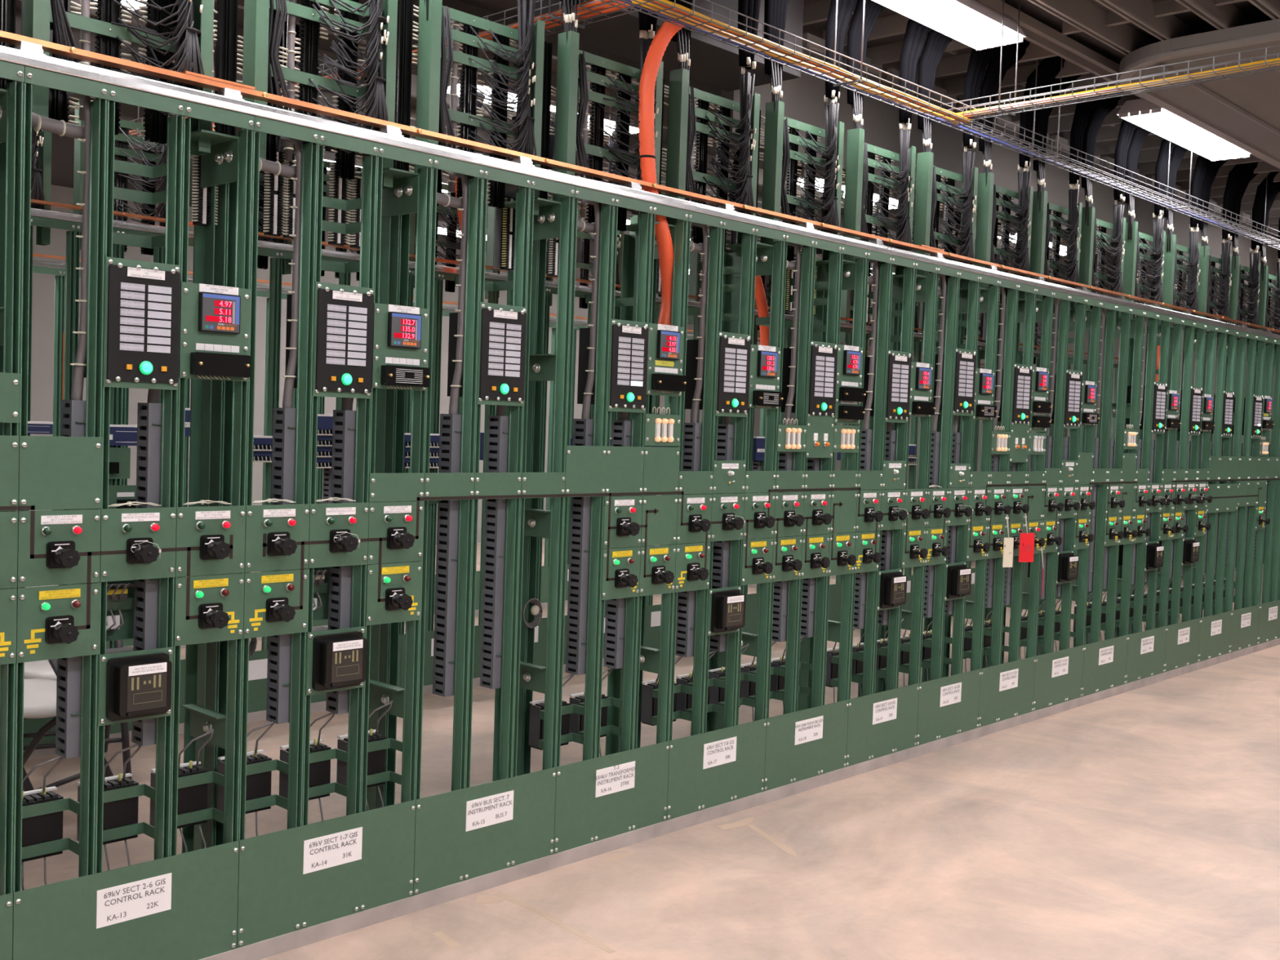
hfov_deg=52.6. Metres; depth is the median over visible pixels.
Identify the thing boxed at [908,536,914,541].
lamp
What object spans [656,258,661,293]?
strip
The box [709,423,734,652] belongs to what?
duct
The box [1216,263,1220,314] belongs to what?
wire bundle
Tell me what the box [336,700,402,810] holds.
block
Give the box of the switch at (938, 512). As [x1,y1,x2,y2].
[933,504,951,518]
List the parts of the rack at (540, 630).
header rail, floor panel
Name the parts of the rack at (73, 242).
header rail, floor panel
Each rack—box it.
[0,60,24,959]
[0,66,254,959]
[22,0,213,155]
[22,216,75,745]
[32,266,80,510]
[35,130,51,245]
[63,222,193,733]
[73,102,161,249]
[120,377,190,646]
[212,0,397,189]
[222,115,433,947]
[247,247,293,712]
[256,290,292,572]
[257,144,293,275]
[292,387,328,626]
[311,255,411,702]
[323,160,351,194]
[399,267,497,688]
[400,155,574,895]
[405,390,412,562]
[408,168,460,288]
[414,0,545,215]
[434,311,479,611]
[478,280,557,666]
[484,187,552,306]
[494,322,556,603]
[539,30,663,238]
[542,186,688,853]
[544,324,586,600]
[563,290,620,664]
[575,211,623,314]
[629,215,639,235]
[644,301,699,648]
[656,210,785,820]
[661,337,693,495]
[665,68,759,257]
[687,236,737,324]
[689,315,756,631]
[743,315,791,634]
[754,231,867,791]
[759,408,763,436]
[760,100,844,272]
[764,292,790,315]
[797,248,822,336]
[827,326,852,621]
[835,329,871,583]
[836,249,937,767]
[839,268,871,346]
[843,128,915,286]
[893,273,919,351]
[902,336,923,610]
[907,265,999,746]
[912,151,978,297]
[919,282,940,351]
[960,345,985,601]
[964,317,985,359]
[970,278,1053,727]
[973,172,1033,308]
[973,419,979,524]
[1017,351,1022,364]
[1018,322,1040,355]
[1022,352,1039,592]
[1025,289,1101,711]
[1028,190,1082,317]
[1065,357,1087,585]
[1073,300,1144,697]
[1074,364,1087,555]
[1077,206,1125,325]
[1111,364,1118,438]
[1114,310,1182,684]
[1120,221,1165,333]
[1155,318,1217,672]
[1160,234,1200,339]
[1190,325,1247,662]
[1195,245,1231,346]
[1212,332,1275,653]
[1227,256,1260,351]
[1241,338,1279,644]
[1256,265,1279,356]
[1269,428,1279,601]
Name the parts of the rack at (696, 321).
floor panel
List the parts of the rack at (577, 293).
floor panel, header rail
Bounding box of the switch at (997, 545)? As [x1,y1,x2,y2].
[992,537,1005,551]
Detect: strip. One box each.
[0,0,22,89]
[113,126,128,252]
[140,132,156,255]
[257,170,268,269]
[266,8,288,161]
[282,153,296,239]
[320,167,327,276]
[334,185,348,278]
[350,166,362,248]
[355,250,359,280]
[393,0,418,172]
[413,213,416,288]
[434,203,438,279]
[436,17,453,193]
[444,191,457,292]
[546,237,559,277]
[574,78,583,220]
[578,217,590,308]
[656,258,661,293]
[658,79,669,195]
[697,252,702,299]
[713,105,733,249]
[755,110,765,242]
[756,275,764,330]
[768,275,771,306]
[784,249,795,312]
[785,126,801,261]
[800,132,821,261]
[800,250,817,314]
[840,170,844,253]
[849,289,853,324]
[862,151,878,276]
[866,270,874,323]
[876,155,894,275]
[921,302,924,331]
[928,173,944,279]
[940,177,956,288]
[964,313,967,339]
[982,312,986,340]
[989,192,1000,285]
[999,194,1013,303]
[1033,322,1037,364]
[1042,208,1053,298]
[1050,210,1064,313]
[1090,224,1098,310]
[1095,225,1106,308]
[1133,260,1139,318]
[1137,238,1148,304]
[1173,249,1185,326]
[1205,261,1215,333]
[1236,270,1245,339]
[1266,278,1272,345]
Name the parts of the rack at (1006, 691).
floor panel, gusset plate, header rail, gusset plate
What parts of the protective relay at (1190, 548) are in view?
mounting plate, glass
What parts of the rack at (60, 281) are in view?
header rail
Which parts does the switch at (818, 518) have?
knob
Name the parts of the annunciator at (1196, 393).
mounting plate, plate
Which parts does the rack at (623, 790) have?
floor panel, header rail, gusset plate, gusset plate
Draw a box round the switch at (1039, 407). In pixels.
[1032,400,1052,413]
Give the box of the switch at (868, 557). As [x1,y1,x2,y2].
[862,548,881,563]
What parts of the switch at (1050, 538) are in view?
knob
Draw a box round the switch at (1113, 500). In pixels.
[1111,497,1124,508]
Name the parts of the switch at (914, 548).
knob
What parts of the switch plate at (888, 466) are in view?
indicator lamp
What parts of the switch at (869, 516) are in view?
knob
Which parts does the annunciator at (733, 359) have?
mounting plate, plate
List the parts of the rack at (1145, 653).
floor panel, gusset plate, gusset plate, header rail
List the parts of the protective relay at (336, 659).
glass, rating frame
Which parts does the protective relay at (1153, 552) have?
mounting plate, glass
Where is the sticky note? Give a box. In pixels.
[654,360,674,366]
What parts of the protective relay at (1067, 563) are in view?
mounting plate, glass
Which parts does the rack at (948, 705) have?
floor panel, gusset plate, header rail, gusset plate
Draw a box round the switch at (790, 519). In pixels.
[783,510,804,526]
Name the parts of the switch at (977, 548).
knob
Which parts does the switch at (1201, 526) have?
knob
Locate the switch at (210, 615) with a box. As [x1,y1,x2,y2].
[198,602,229,628]
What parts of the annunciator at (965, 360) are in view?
mounting plate, plate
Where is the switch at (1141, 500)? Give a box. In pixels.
[1138,495,1152,506]
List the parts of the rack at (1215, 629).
floor panel, gusset plate, gusset plate, header rail, gusset plate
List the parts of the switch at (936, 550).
knob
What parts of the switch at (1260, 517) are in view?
knob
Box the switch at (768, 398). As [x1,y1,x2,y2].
[752,390,783,408]
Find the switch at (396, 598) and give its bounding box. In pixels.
[385,586,413,610]
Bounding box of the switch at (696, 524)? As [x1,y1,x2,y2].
[688,514,711,532]
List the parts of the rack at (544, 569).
floor panel, header rail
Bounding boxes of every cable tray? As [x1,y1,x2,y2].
[72,8,1149,305]
[114,0,641,146]
[609,0,1279,249]
[942,0,1279,122]
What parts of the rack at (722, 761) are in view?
floor panel, header rail, gusset plate, gusset plate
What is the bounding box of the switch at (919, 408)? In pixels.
[911,401,935,416]
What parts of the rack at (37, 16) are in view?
terminal strip, terminal strip, terminal strip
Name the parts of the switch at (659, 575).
knob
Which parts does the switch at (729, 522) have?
knob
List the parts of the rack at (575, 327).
floor panel, header rail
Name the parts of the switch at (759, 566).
knob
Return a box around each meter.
[198,291,240,334]
[386,311,422,349]
[656,329,679,359]
[756,350,777,377]
[842,350,861,375]
[915,367,931,390]
[978,373,993,394]
[1035,371,1048,391]
[1084,384,1096,404]
[1168,393,1178,410]
[1203,397,1213,413]
[1263,398,1271,413]
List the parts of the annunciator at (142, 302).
plate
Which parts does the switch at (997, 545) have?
knob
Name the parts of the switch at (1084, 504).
knob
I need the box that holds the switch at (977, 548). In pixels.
[973,538,990,552]
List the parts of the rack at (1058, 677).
floor panel, gusset plate, gusset plate, header rail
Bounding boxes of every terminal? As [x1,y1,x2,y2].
[106,579,134,640]
[312,567,329,620]
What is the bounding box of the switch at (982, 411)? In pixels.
[975,404,997,418]
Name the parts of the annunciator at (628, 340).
mounting plate, plate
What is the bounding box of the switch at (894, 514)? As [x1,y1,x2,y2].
[888,506,908,520]
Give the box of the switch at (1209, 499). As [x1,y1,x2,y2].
[1200,493,1212,502]
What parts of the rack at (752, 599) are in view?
floor panel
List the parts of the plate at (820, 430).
indicator lamp, indicator lamp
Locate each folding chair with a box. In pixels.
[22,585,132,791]
[22,658,115,795]
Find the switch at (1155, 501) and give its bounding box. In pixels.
[1151,495,1166,506]
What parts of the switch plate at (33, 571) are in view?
control switch, knob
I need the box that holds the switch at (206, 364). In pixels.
[190,351,250,379]
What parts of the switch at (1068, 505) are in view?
knob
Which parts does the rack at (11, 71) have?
gusset plate, gusset plate, floor panel, header rail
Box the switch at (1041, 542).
[1034,534,1044,546]
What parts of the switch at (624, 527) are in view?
knob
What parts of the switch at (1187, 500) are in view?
knob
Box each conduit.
[0,30,1279,333]
[454,177,484,300]
[638,19,684,325]
[755,275,769,346]
[1154,345,1159,434]
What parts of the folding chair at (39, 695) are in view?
leg, leg, seat, leg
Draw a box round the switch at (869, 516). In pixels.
[864,506,883,522]
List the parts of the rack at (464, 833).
floor panel, header rail, terminal strip, gusset plate, gusset plate, gusset plate, gusset plate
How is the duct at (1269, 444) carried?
attached to the rack at (1269, 611)
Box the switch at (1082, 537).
[1079,530,1093,542]
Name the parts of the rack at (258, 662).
floor panel, header rail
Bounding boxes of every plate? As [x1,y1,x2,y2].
[0,372,20,422]
[0,435,19,511]
[0,511,17,588]
[0,588,17,664]
[16,582,99,662]
[17,509,101,587]
[18,435,102,510]
[99,506,176,582]
[108,447,130,479]
[108,484,136,508]
[173,573,244,646]
[175,505,245,577]
[178,281,250,381]
[243,568,308,639]
[244,503,310,572]
[308,502,368,568]
[365,561,422,625]
[367,501,423,564]
[368,472,424,502]
[371,302,428,391]
[423,472,475,500]
[428,500,437,503]
[474,472,521,499]
[520,471,565,497]
[564,445,644,497]
[600,546,640,599]
[602,495,642,548]
[639,544,675,596]
[640,494,678,546]
[642,446,679,495]
[644,406,680,446]
[646,323,684,396]
[674,542,710,592]
[675,493,712,543]
[678,471,713,494]
[710,493,744,542]
[712,460,746,493]
[740,537,773,585]
[742,492,775,539]
[744,471,776,493]
[748,344,780,408]
[771,536,802,582]
[773,491,804,537]
[775,471,804,492]
[776,417,806,452]
[800,533,829,578]
[802,491,831,535]
[804,418,834,457]
[804,470,831,491]
[827,532,855,576]
[829,490,857,533]
[831,470,857,490]
[832,423,859,452]
[834,344,862,424]
[853,530,879,573]
[855,489,881,532]
[857,470,882,489]
[880,488,905,530]
[881,460,906,489]
[901,528,925,568]
[903,488,927,528]
[909,361,933,417]
[924,526,947,565]
[925,488,949,527]
[946,487,969,525]
[948,463,970,488]
[965,524,987,561]
[968,487,989,524]
[969,471,990,487]
[972,368,994,420]
[986,522,1006,559]
[987,486,1008,523]
[989,471,1026,486]
[990,426,1010,453]
[1005,520,1024,555]
[1007,486,1026,521]
[1008,426,1029,462]
[1023,520,1042,554]
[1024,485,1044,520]
[1026,471,1044,485]
[1027,431,1046,454]
[1028,366,1049,431]
[1040,519,1058,553]
[1041,485,1060,519]
[1044,467,1061,485]
[1058,484,1076,518]
[1060,460,1077,484]
[1072,516,1090,550]
[1075,484,1092,517]
[1076,452,1093,484]
[1080,380,1097,426]
[1092,468,1107,484]
[1103,515,1119,546]
[1105,484,1121,515]
[1106,468,1122,484]
[1118,514,1133,545]
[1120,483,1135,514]
[1121,453,1137,483]
[1122,424,1137,448]
[1132,513,1146,543]
[1133,483,1149,513]
[1135,468,1149,483]
[1146,483,1161,512]
[1158,511,1173,540]
[1160,468,1186,482]
[1160,482,1174,511]
[1164,390,1178,430]
[1170,511,1184,539]
[1172,482,1186,511]
[1184,482,1197,510]
[1185,468,1208,482]
[1193,509,1206,537]
[1195,481,1208,509]
[1200,393,1213,431]
[1205,483,1239,513]
[1208,455,1240,481]
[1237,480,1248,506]
[1239,456,1268,480]
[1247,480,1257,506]
[1254,505,1266,530]
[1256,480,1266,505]
[1258,436,1269,456]
[1261,395,1271,431]
[1266,457,1279,479]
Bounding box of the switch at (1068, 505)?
[1064,498,1080,511]
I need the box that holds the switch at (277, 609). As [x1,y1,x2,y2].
[265,596,295,622]
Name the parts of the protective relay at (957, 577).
glass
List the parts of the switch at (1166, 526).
knob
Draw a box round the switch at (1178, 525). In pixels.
[1175,522,1188,533]
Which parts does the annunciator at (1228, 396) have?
mounting plate, plate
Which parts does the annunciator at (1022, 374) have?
mounting plate, plate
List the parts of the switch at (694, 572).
knob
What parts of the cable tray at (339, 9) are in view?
hanger rod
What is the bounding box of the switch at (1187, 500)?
[1177,493,1190,504]
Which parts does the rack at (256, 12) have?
terminal strip, terminal strip, terminal strip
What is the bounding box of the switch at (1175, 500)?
[1164,494,1177,505]
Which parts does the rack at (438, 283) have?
floor panel, header rail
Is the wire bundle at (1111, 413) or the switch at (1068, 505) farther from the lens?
the wire bundle at (1111, 413)
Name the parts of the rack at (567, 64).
terminal strip, terminal strip, terminal strip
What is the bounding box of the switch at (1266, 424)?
[1262,420,1274,429]
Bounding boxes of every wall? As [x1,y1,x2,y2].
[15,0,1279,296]
[29,184,798,545]
[835,283,1275,570]
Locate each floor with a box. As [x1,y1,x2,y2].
[21,533,1279,959]
[431,931,461,947]
[476,893,504,903]
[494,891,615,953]
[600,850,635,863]
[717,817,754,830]
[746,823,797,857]
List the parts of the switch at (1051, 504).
knob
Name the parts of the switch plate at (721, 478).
indicator lamp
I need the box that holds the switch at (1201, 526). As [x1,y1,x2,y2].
[1198,520,1210,530]
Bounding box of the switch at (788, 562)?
[782,555,802,571]
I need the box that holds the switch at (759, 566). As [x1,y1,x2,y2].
[751,557,773,574]
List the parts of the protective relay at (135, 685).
reset knob, glass, rating frame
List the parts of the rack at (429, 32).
terminal strip, terminal strip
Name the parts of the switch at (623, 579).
knob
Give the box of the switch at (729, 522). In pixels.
[722,512,745,530]
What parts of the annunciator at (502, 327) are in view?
mounting plate, plate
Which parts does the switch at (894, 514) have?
knob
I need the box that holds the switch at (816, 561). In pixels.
[810,552,830,568]
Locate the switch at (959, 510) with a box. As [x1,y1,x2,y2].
[955,503,973,516]
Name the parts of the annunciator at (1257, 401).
mounting plate, plate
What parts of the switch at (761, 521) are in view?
knob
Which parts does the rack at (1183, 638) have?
floor panel, gusset plate, gusset plate, header rail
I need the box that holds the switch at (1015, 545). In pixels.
[1012,536,1023,548]
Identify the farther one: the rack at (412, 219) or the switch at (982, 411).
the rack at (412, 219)
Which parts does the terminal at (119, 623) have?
marker rail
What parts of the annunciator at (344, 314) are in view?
mounting plate, plate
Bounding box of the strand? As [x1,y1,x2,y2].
[653,0,971,123]
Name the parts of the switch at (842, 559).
knob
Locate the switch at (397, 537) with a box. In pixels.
[386,526,414,549]
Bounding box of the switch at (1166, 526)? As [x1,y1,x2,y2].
[1163,523,1176,533]
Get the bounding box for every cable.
[128,0,609,134]
[130,0,622,135]
[318,2,631,89]
[618,0,1279,248]
[631,0,959,124]
[647,0,968,123]
[960,88,1121,115]
[1040,546,1043,596]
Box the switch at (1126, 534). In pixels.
[1123,526,1137,537]
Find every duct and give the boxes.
[55,400,85,758]
[131,402,162,746]
[266,407,296,724]
[322,468,331,503]
[325,409,355,714]
[432,413,462,697]
[480,415,509,688]
[565,418,593,675]
[604,420,631,668]
[675,422,702,657]
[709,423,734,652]
[749,460,761,539]
[771,451,793,641]
[800,457,821,637]
[853,429,872,629]
[877,430,896,625]
[923,431,941,617]
[945,432,961,614]
[985,453,999,608]
[1004,462,1017,604]
[1027,454,1031,486]
[1039,435,1053,599]
[1056,436,1069,596]
[1087,437,1100,591]
[1102,438,1115,589]
[1131,439,1142,584]
[1144,440,1155,582]
[1160,440,1179,577]
[1181,440,1191,576]
[1194,441,1213,573]
[1214,442,1222,570]
[1225,442,1243,568]
[1244,443,1252,566]
[1253,444,1270,563]
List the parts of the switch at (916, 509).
knob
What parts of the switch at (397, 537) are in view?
knob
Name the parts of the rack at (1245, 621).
floor panel, gusset plate, gusset plate, header rail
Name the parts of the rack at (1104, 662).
floor panel, gusset plate, gusset plate, gusset plate, header rail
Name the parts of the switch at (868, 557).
knob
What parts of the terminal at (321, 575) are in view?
marker rail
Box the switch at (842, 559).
[836,550,856,565]
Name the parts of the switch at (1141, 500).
knob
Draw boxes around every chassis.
[27,421,53,434]
[109,424,137,445]
[184,408,190,436]
[253,435,272,462]
[316,413,333,468]
[403,432,439,468]
[479,432,484,460]
[569,437,611,446]
[650,445,666,447]
[752,436,764,460]
[836,452,840,460]
[907,444,916,465]
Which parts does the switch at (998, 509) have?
knob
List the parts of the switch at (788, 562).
knob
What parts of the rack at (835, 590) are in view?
floor panel, header rail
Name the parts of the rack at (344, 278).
floor panel, header rail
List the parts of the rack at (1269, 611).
floor panel, header rail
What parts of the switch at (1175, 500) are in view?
knob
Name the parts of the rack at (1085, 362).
floor panel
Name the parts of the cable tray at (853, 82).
hanger rod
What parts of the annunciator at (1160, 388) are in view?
mounting plate, plate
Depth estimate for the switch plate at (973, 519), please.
6.60 m
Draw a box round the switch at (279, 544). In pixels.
[266,531,297,555]
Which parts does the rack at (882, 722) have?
floor panel, gusset plate, header rail, gusset plate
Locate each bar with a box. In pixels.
[31,199,1119,359]
[32,253,984,365]
[62,332,64,399]
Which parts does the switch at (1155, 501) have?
knob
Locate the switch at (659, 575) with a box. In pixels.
[651,565,674,584]
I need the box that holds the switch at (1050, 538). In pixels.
[1046,533,1062,545]
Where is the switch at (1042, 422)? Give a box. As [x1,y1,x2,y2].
[1031,415,1051,428]
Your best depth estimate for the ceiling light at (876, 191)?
10.34 m
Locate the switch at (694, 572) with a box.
[686,562,708,581]
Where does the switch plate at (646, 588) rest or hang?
attached to the rack at (623, 790)
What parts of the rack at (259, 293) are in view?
header rail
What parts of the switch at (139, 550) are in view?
knob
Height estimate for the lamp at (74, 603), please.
0.023 m
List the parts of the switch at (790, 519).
knob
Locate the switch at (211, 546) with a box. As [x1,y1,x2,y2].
[200,534,231,559]
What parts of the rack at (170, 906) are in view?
floor panel, strap bracket, header rail, gusset plate, terminal strip, gusset plate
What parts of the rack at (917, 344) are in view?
floor panel, header rail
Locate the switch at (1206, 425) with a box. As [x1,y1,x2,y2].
[1201,421,1215,431]
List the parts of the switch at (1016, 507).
knob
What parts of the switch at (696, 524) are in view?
knob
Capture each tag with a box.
[1002,514,1013,567]
[1018,513,1034,562]
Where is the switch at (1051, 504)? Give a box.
[1048,499,1063,511]
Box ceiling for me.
[15,0,1275,298]
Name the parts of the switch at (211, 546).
knob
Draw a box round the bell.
[521,598,542,628]
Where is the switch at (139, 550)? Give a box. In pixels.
[126,537,160,564]
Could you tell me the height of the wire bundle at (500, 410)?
0.246 m
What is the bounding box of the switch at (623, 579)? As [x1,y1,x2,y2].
[614,568,638,587]
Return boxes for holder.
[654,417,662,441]
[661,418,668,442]
[667,418,674,442]
[785,427,791,448]
[791,427,796,448]
[795,427,801,448]
[840,428,846,448]
[845,428,851,448]
[849,429,855,448]
[996,434,1001,451]
[1000,434,1004,451]
[1003,434,1008,451]
[1032,435,1037,452]
[1036,435,1040,452]
[1040,435,1044,452]
[1127,431,1132,446]
[1130,431,1134,446]
[1133,431,1137,446]
[1262,442,1266,453]
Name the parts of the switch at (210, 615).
knob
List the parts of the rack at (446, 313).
header rail, floor panel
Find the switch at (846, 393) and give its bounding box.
[839,386,866,403]
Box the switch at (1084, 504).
[1080,497,1095,510]
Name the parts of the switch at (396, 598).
knob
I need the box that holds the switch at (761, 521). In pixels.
[753,511,774,528]
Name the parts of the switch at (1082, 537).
knob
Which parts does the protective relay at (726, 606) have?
glass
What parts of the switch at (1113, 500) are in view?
knob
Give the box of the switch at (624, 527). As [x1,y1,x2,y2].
[616,517,639,536]
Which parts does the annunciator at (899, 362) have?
mounting plate, plate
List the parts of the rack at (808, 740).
floor panel, gusset plate, header rail, gusset plate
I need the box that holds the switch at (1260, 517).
[1258,515,1270,524]
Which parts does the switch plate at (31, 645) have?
control switch, knob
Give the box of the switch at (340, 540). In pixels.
[328,528,359,552]
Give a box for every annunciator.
[84,256,180,390]
[284,281,373,399]
[447,302,526,406]
[577,318,648,413]
[684,331,751,417]
[780,340,837,419]
[862,350,911,422]
[933,347,976,416]
[994,363,1032,426]
[1048,368,1082,428]
[1124,381,1167,434]
[1164,386,1202,435]
[1200,390,1234,437]
[1231,393,1262,439]
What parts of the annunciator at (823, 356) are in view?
mounting plate, plate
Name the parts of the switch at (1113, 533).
knob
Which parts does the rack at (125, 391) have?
floor panel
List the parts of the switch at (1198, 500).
knob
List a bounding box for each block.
[21,755,79,890]
[76,743,155,870]
[149,728,224,852]
[217,721,288,835]
[279,709,348,821]
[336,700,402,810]
[528,673,584,750]
[568,667,622,756]
[640,653,692,728]
[675,650,724,714]
[708,643,755,724]
[740,640,785,721]
[769,635,812,706]
[825,627,863,702]
[851,624,887,696]
[875,618,909,684]
[899,617,931,686]
[921,613,952,680]
[963,618,991,671]
[982,609,1010,667]
[1008,608,1044,659]
[1026,600,1061,655]
[1043,598,1076,651]
[1073,592,1106,644]
[1088,590,1120,640]
[1103,593,1134,637]
[1116,584,1147,634]
[1130,582,1159,631]
[1143,592,1171,628]
[1156,578,1182,625]
[1168,577,1194,622]
[1180,586,1204,608]
[1191,573,1215,606]
[1203,571,1225,604]
[1213,580,1235,602]
[1223,567,1245,599]
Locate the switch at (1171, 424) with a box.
[1166,418,1181,429]
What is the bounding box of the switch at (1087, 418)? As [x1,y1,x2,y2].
[1081,413,1099,425]
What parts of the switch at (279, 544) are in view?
knob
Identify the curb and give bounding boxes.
[199,638,1279,959]
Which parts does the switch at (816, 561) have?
knob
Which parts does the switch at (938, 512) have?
knob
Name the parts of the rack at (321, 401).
floor panel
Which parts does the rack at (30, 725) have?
floor panel, header rail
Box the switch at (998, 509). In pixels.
[994,502,1010,515]
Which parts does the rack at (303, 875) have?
terminal strip, floor panel, terminal strip, strap bracket, header rail, gusset plate, gusset plate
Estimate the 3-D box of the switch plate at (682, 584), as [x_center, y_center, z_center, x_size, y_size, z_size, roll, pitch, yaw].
[0.200,0.335,4.996,0.010,0.184,0.202,4,3,43]
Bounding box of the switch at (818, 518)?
[812,509,831,524]
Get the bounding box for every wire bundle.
[31,111,84,138]
[66,91,90,400]
[78,0,90,121]
[108,501,161,506]
[146,388,160,403]
[183,499,231,505]
[210,0,215,131]
[252,498,296,503]
[259,157,296,177]
[280,136,302,408]
[284,0,296,160]
[315,497,355,502]
[342,397,353,410]
[436,192,462,208]
[447,20,460,192]
[448,171,468,413]
[495,404,506,416]
[577,219,595,233]
[578,62,591,217]
[581,199,600,418]
[618,411,628,420]
[688,88,697,238]
[689,240,702,253]
[690,222,708,422]
[722,416,731,424]
[780,126,788,241]
[783,242,801,425]
[786,260,795,270]
[862,257,879,429]
[867,275,874,284]
[886,422,893,430]
[928,484,942,487]
[931,272,946,431]
[937,288,942,297]
[953,415,959,432]
[993,284,1006,431]
[1046,296,1058,435]
[1093,306,1105,437]
[1110,413,1112,438]
[1136,315,1146,431]
[1173,322,1184,418]
[1183,253,1188,329]
[1207,329,1217,418]
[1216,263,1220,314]
[1237,336,1247,420]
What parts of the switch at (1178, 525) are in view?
knob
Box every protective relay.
[97,646,173,726]
[305,626,366,695]
[706,586,746,635]
[876,568,906,611]
[943,561,971,600]
[1027,550,1079,584]
[1118,541,1164,571]
[1159,537,1199,565]
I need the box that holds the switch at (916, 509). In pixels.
[911,505,929,519]
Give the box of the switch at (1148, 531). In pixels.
[1137,525,1151,536]
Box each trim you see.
[22,657,604,758]
[123,560,975,648]
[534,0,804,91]
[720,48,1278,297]
[802,32,1278,235]
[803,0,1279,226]
[975,0,1279,168]
[1119,18,1279,159]
[1155,62,1279,136]
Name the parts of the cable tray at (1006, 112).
hanger rod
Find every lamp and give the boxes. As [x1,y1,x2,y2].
[40,526,51,535]
[40,601,50,610]
[70,599,80,608]
[71,525,82,534]
[121,524,132,533]
[149,522,159,531]
[194,590,204,598]
[195,521,204,529]
[219,587,229,596]
[221,520,231,528]
[262,519,272,527]
[262,585,271,593]
[285,582,294,591]
[286,518,296,526]
[325,516,334,524]
[347,515,356,524]
[382,576,391,583]
[383,515,392,522]
[402,574,410,582]
[404,514,412,521]
[612,559,620,564]
[614,506,622,513]
[626,557,634,564]
[628,506,635,513]
[649,555,657,562]
[663,555,670,560]
[684,553,692,559]
[686,504,693,511]
[697,552,704,558]
[699,504,706,510]
[720,503,727,509]
[732,503,739,509]
[751,548,757,554]
[752,502,759,508]
[762,547,768,553]
[764,502,770,507]
[780,546,786,551]
[782,502,788,506]
[791,545,797,551]
[793,501,799,506]
[808,544,815,549]
[810,500,817,506]
[819,543,825,548]
[821,500,826,506]
[835,542,842,547]
[845,541,851,546]
[861,540,867,545]
[862,498,869,504]
[871,539,876,544]
[872,498,878,503]
[887,497,893,502]
[896,497,902,502]
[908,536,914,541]
[911,497,916,502]
[917,536,923,541]
[919,497,924,502]
[933,496,938,501]
[961,495,967,500]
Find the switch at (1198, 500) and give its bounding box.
[1188,493,1202,503]
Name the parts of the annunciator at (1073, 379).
mounting plate, plate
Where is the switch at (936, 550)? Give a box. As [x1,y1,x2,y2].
[932,542,949,556]
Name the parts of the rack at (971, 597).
floor panel, header rail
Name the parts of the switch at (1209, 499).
knob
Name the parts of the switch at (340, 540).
knob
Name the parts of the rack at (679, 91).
terminal strip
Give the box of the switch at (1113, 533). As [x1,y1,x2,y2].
[1109,528,1123,539]
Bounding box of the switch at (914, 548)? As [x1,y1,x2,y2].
[909,544,928,559]
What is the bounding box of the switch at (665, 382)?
[651,373,686,393]
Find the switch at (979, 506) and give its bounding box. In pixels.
[974,502,991,515]
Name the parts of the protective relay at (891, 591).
glass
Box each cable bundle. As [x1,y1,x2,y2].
[21,0,44,209]
[50,0,79,63]
[111,0,204,115]
[118,0,177,226]
[257,21,299,244]
[267,0,292,111]
[306,0,389,153]
[342,179,358,253]
[424,0,428,20]
[435,93,485,267]
[439,6,456,148]
[467,0,536,164]
[546,112,555,280]
[559,0,578,42]
[574,51,590,178]
[586,130,630,290]
[597,8,658,213]
[668,0,692,70]
[701,0,760,232]
[724,149,739,253]
[764,0,790,112]
[764,165,803,315]
[779,117,791,224]
[792,0,857,234]
[846,0,886,128]
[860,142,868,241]
[866,200,878,326]
[871,18,933,266]
[911,216,918,333]
[917,29,953,151]
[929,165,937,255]
[936,211,960,329]
[937,44,1011,279]
[956,57,1279,116]
[977,222,1001,342]
[978,39,1029,185]
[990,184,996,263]
[995,55,1065,277]
[1033,74,1081,211]
[1034,246,1052,350]
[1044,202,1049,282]
[1048,93,1111,288]
[1081,92,1122,226]
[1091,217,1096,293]
[1094,119,1138,310]
[1124,126,1151,239]
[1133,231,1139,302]
[1137,137,1177,307]
[1164,144,1188,251]
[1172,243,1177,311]
[1174,155,1211,326]
[1198,159,1228,257]
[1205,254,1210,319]
[1208,161,1257,333]
[1229,161,1258,269]
[1236,265,1240,324]
[1238,170,1279,329]
[1257,181,1279,280]
[1265,274,1268,327]
[1266,217,1279,345]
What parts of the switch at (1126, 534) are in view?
knob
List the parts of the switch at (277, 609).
knob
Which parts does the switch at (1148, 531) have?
knob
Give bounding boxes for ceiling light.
[96,0,146,11]
[293,146,448,193]
[437,220,486,240]
[444,70,639,134]
[626,213,709,239]
[796,168,897,208]
[815,253,894,274]
[872,0,1026,50]
[997,226,1066,255]
[1116,98,1250,160]
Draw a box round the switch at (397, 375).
[380,364,429,389]
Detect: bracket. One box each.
[106,597,158,611]
[313,582,351,595]
[454,276,513,291]
[584,293,635,306]
[657,304,706,315]
[697,262,740,321]
[755,316,799,327]
[788,278,827,332]
[866,291,902,342]
[935,303,967,349]
[1050,323,1075,364]
[1131,368,1159,373]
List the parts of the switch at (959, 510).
knob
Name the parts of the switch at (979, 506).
knob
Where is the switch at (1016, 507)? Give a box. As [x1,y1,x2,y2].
[1013,501,1029,513]
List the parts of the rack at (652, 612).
floor panel, header rail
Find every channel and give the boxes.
[0,45,1279,339]
[30,208,1156,368]
[32,259,984,368]
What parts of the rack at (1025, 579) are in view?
floor panel, header rail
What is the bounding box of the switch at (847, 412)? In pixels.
[838,404,865,421]

